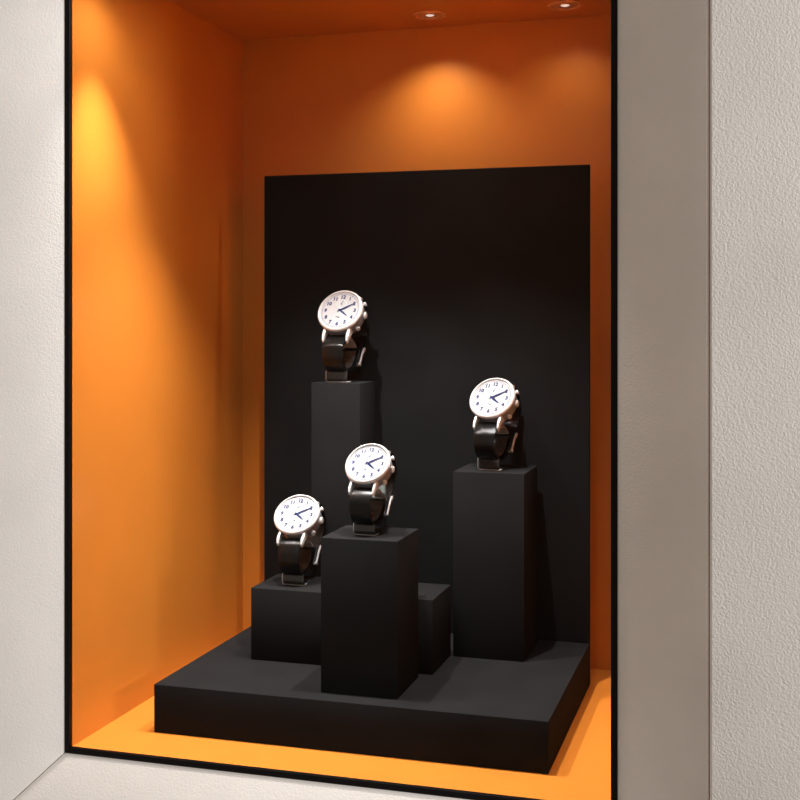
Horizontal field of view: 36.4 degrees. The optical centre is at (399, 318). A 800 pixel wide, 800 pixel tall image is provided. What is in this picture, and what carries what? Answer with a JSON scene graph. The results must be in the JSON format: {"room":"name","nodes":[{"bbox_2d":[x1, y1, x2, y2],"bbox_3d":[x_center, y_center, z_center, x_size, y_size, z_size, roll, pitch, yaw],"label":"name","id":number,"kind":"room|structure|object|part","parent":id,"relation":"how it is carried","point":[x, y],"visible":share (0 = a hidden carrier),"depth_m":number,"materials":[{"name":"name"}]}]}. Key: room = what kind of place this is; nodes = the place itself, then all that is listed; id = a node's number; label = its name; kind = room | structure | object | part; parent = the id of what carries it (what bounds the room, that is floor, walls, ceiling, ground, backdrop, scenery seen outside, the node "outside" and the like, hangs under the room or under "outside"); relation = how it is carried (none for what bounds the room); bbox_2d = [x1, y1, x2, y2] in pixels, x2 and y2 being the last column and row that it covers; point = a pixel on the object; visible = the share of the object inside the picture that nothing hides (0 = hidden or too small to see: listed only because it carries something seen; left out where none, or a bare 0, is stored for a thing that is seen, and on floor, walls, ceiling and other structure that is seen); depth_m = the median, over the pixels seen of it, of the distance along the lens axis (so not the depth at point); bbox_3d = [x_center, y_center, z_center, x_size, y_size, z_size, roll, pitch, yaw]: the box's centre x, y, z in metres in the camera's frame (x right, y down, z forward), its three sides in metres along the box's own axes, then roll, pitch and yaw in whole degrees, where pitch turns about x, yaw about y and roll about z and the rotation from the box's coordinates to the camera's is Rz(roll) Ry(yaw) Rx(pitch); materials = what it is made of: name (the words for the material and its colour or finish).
{"room":"shop","nodes":[
{"label":"shop","id":0,"kind":"room"},
{"bbox_2d":[0,0,64,799],"bbox_3d":[-0.397,0.030,1.281,0.081,1.016,0.060,0,0,17],"label":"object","id":1,"kind":"structure","parent":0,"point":[32,32],"depth_m":1.28,"materials":[{"name":"paint"}]},
{"bbox_2d":[72,0,242,745],"bbox_3d":[-0.288,0.030,1.506,0.012,0.868,0.454,0,0,17],"label":"wall","id":2,"kind":"structure","parent":0,"point":[157,87],"depth_m":1.45,"materials":[{"name":"orange paint"}]},
{"bbox_2d":[74,669,610,799],"bbox_3d":[-0.013,0.459,1.418,0.566,0.012,0.442,0,0,17],"label":"floor","id":3,"kind":"structure","parent":0,"point":[581,768],"depth_m":1.25,"materials":[{"name":"orange paint"}]},
{"bbox_2d":[154,626,589,773],"bbox_3d":[-0.017,0.426,1.417,0.435,0.052,0.310,0,0,17],"label":"plinth","id":4,"kind":"object","parent":3,"relation":"on","point":[477,712],"visible":0.74,"depth_m":1.29,"materials":[{"name":"grey fabric"}]},
{"bbox_2d":[311,381,374,575],"bbox_3d":[-0.071,0.240,1.534,0.064,0.321,0.060,0,0,17],"label":"block","id":5,"kind":"object","parent":4,"relation":"on","point":[342,414],"visible":0.36,"depth_m":1.51,"materials":[{"name":"grey fabric"}]},
{"bbox_2d":[325,351,355,382],"bbox_3d":[-0.074,0.056,1.533,0.030,0.048,0.052,0,0,20],"label":"stand","id":6,"kind":"object","parent":5,"relation":"on","point":[348,356],"visible":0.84,"depth_m":1.52,"materials":[{"name":"plastic"}]},
{"bbox_2d":[318,291,366,373],"bbox_3d":[-0.068,0.017,1.548,0.062,0.105,0.096,0,0,20],"label":"wristwatch","id":7,"kind":"object","parent":6,"relation":"on","point":[341,314],"visible":1,"depth_m":1.52,"materials":[{"name":"metal"}]},
{"bbox_2d":[251,574,450,674],"bbox_3d":[-0.057,0.358,1.436,0.221,0.084,0.083,0,0,17],"label":"block","id":8,"kind":"object","parent":4,"relation":"on","point":[285,619],"visible":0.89,"depth_m":1.41,"materials":[{"name":"grey fabric"}]},
{"bbox_2d":[282,549,311,585],"bbox_3d":[-0.122,0.294,1.454,0.028,0.044,0.049,0,0,18],"label":"stand","id":9,"kind":"object","parent":8,"relation":"on","point":[305,555],"visible":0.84,"depth_m":1.45,"materials":[{"name":"plastic"}]},
{"bbox_2d":[274,495,325,575],"bbox_3d":[-0.117,0.259,1.468,0.059,0.095,0.091,0,0,18],"label":"wristwatch","id":10,"kind":"object","parent":9,"relation":"on","point":[301,519],"visible":1,"depth_m":1.44,"materials":[{"name":"metal"}]},
{"bbox_2d":[321,525,417,698],"bbox_3d":[-0.032,0.317,1.329,0.086,0.166,0.082,0,0,17],"label":"block","id":11,"kind":"object","parent":4,"relation":"on","point":[369,584],"visible":1,"depth_m":1.29,"materials":[{"name":"grey fabric"}]},
{"bbox_2d":[353,500,382,535],"bbox_3d":[-0.034,0.214,1.327,0.026,0.041,0.045,0,0,21],"label":"stand","id":12,"kind":"object","parent":11,"relation":"on","point":[376,505],"visible":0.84,"depth_m":1.32,"materials":[{"name":"plastic"}]},
{"bbox_2d":[345,443,396,525],"bbox_3d":[-0.028,0.181,1.339,0.054,0.088,0.083,0,0,21],"label":"wristwatch","id":13,"kind":"object","parent":12,"relation":"on","point":[371,468],"visible":1,"depth_m":1.32,"materials":[{"name":"metal"}]},
{"bbox_2d":[453,463,536,661],"bbox_3d":[0.116,0.290,1.470,0.086,0.219,0.087,0,0,17],"label":"block","id":14,"kind":"object","parent":4,"relation":"on","point":[495,512],"visible":0.99,"depth_m":1.43,"materials":[{"name":"grey fabric"}]},
{"bbox_2d":[477,436,507,470],"bbox_3d":[0.113,0.158,1.465,0.028,0.046,0.050,0,0,27],"label":"stand","id":15,"kind":"object","parent":14,"relation":"on","point":[500,442],"visible":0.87,"depth_m":1.46,"materials":[{"name":"plastic"}]},
{"bbox_2d":[469,378,521,461],"bbox_3d":[0.120,0.121,1.478,0.059,0.100,0.092,0,0,27],"label":"wristwatch","id":16,"kind":"object","parent":15,"relation":"on","point":[495,402],"visible":1,"depth_m":1.46,"materials":[{"name":"metal"}]},
{"bbox_2d":[264,164,589,642],"bbox_3d":[0.027,0.105,1.562,0.432,0.590,0.007,0,0,17],"label":"panel","id":17,"kind":"object","parent":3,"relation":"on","point":[465,278],"visible":0.76,"depth_m":1.55,"materials":[{"name":"grey fabric"}]},
{"bbox_2d":[168,0,610,40],"bbox_3d":[-0.013,-0.398,1.418,0.566,0.012,0.442,0,0,17],"label":"ceiling","id":18,"kind":"structure","parent":0,"point":[245,20],"depth_m":1.56,"materials":[{"name":"orange paint"}]},
{"bbox_2d":[413,11,446,19],"bbox_3d":[0.038,-0.391,1.565,0.044,0.002,0.044,0,0,17],"label":"recessed light","id":19,"kind":"object","parent":18,"relation":"in","point":[423,15],"visible":1,"depth_m":1.56,"materials":[{"name":"silver metal"}]},
{"bbox_2d":[547,0,582,9],"bbox_3d":[0.206,-0.391,1.515,0.044,0.002,0.044,0,0,17],"label":"recessed light","id":20,"kind":"object","parent":18,"relation":"in","point":[566,4],"visible":1,"depth_m":1.51,"materials":[{"name":"silver metal"}]},
{"bbox_2d":[243,15,610,670],"bbox_3d":[0.052,0.030,1.635,0.566,0.868,0.012,0,0,17],"label":"wall","id":21,"kind":"structure","parent":0,"point":[531,93],"depth_m":1.63,"materials":[{"name":"orange paint"}]},
{"bbox_2d":[710,0,799,799],"bbox_3d":[0.646,0.052,0.966,0.773,1.500,0.070,0,0,17],"label":"wall","id":22,"kind":"structure","parent":0,"point":[755,44],"depth_m":1.03,"materials":[{"name":"paint"}]},
{"bbox_2d":[14,753,470,799],"bbox_3d":[-0.081,0.498,1.187,0.739,0.081,0.060,0,0,17],"label":"window sill","id":23,"kind":"structure","parent":22,"relation":"attached to","point":[72,776],"depth_m":1.24,"materials":[{"name":"paint"}]},
{"bbox_2d":[65,0,617,799],"bbox_3d":[-0.076,0.030,1.203,0.578,0.856,0.006,0,0,17],"label":"window","id":24,"kind":"structure","parent":22,"relation":"in","point":[69,748],"depth_m":1.20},
{"bbox_3d":[-0.076,0.030,1.203,0.566,0.844,0.002,0,0,17],"label":"pane","id":25,"kind":"part","parent":24,"relation":"part of","materials":[{"name":"clear glass"}]},
{"bbox_2d":[618,0,705,799],"bbox_3d":[0.235,0.030,1.093,0.081,1.016,0.060,0,0,17],"label":"window reveal","id":26,"kind":"structure","parent":22,"relation":"attached to","point":[662,43],"depth_m":1.09,"materials":[{"name":"paint"}]},
{"bbox_2d":[706,0,709,799],"bbox_3d":[-0.081,0.030,1.187,0.763,1.040,0.061,0,0,17],"label":"trim","id":27,"kind":"structure","parent":22,"relation":"attached to","point":[707,1],"depth_m":1.05,"materials":[{"name":"paint"}]}
]}

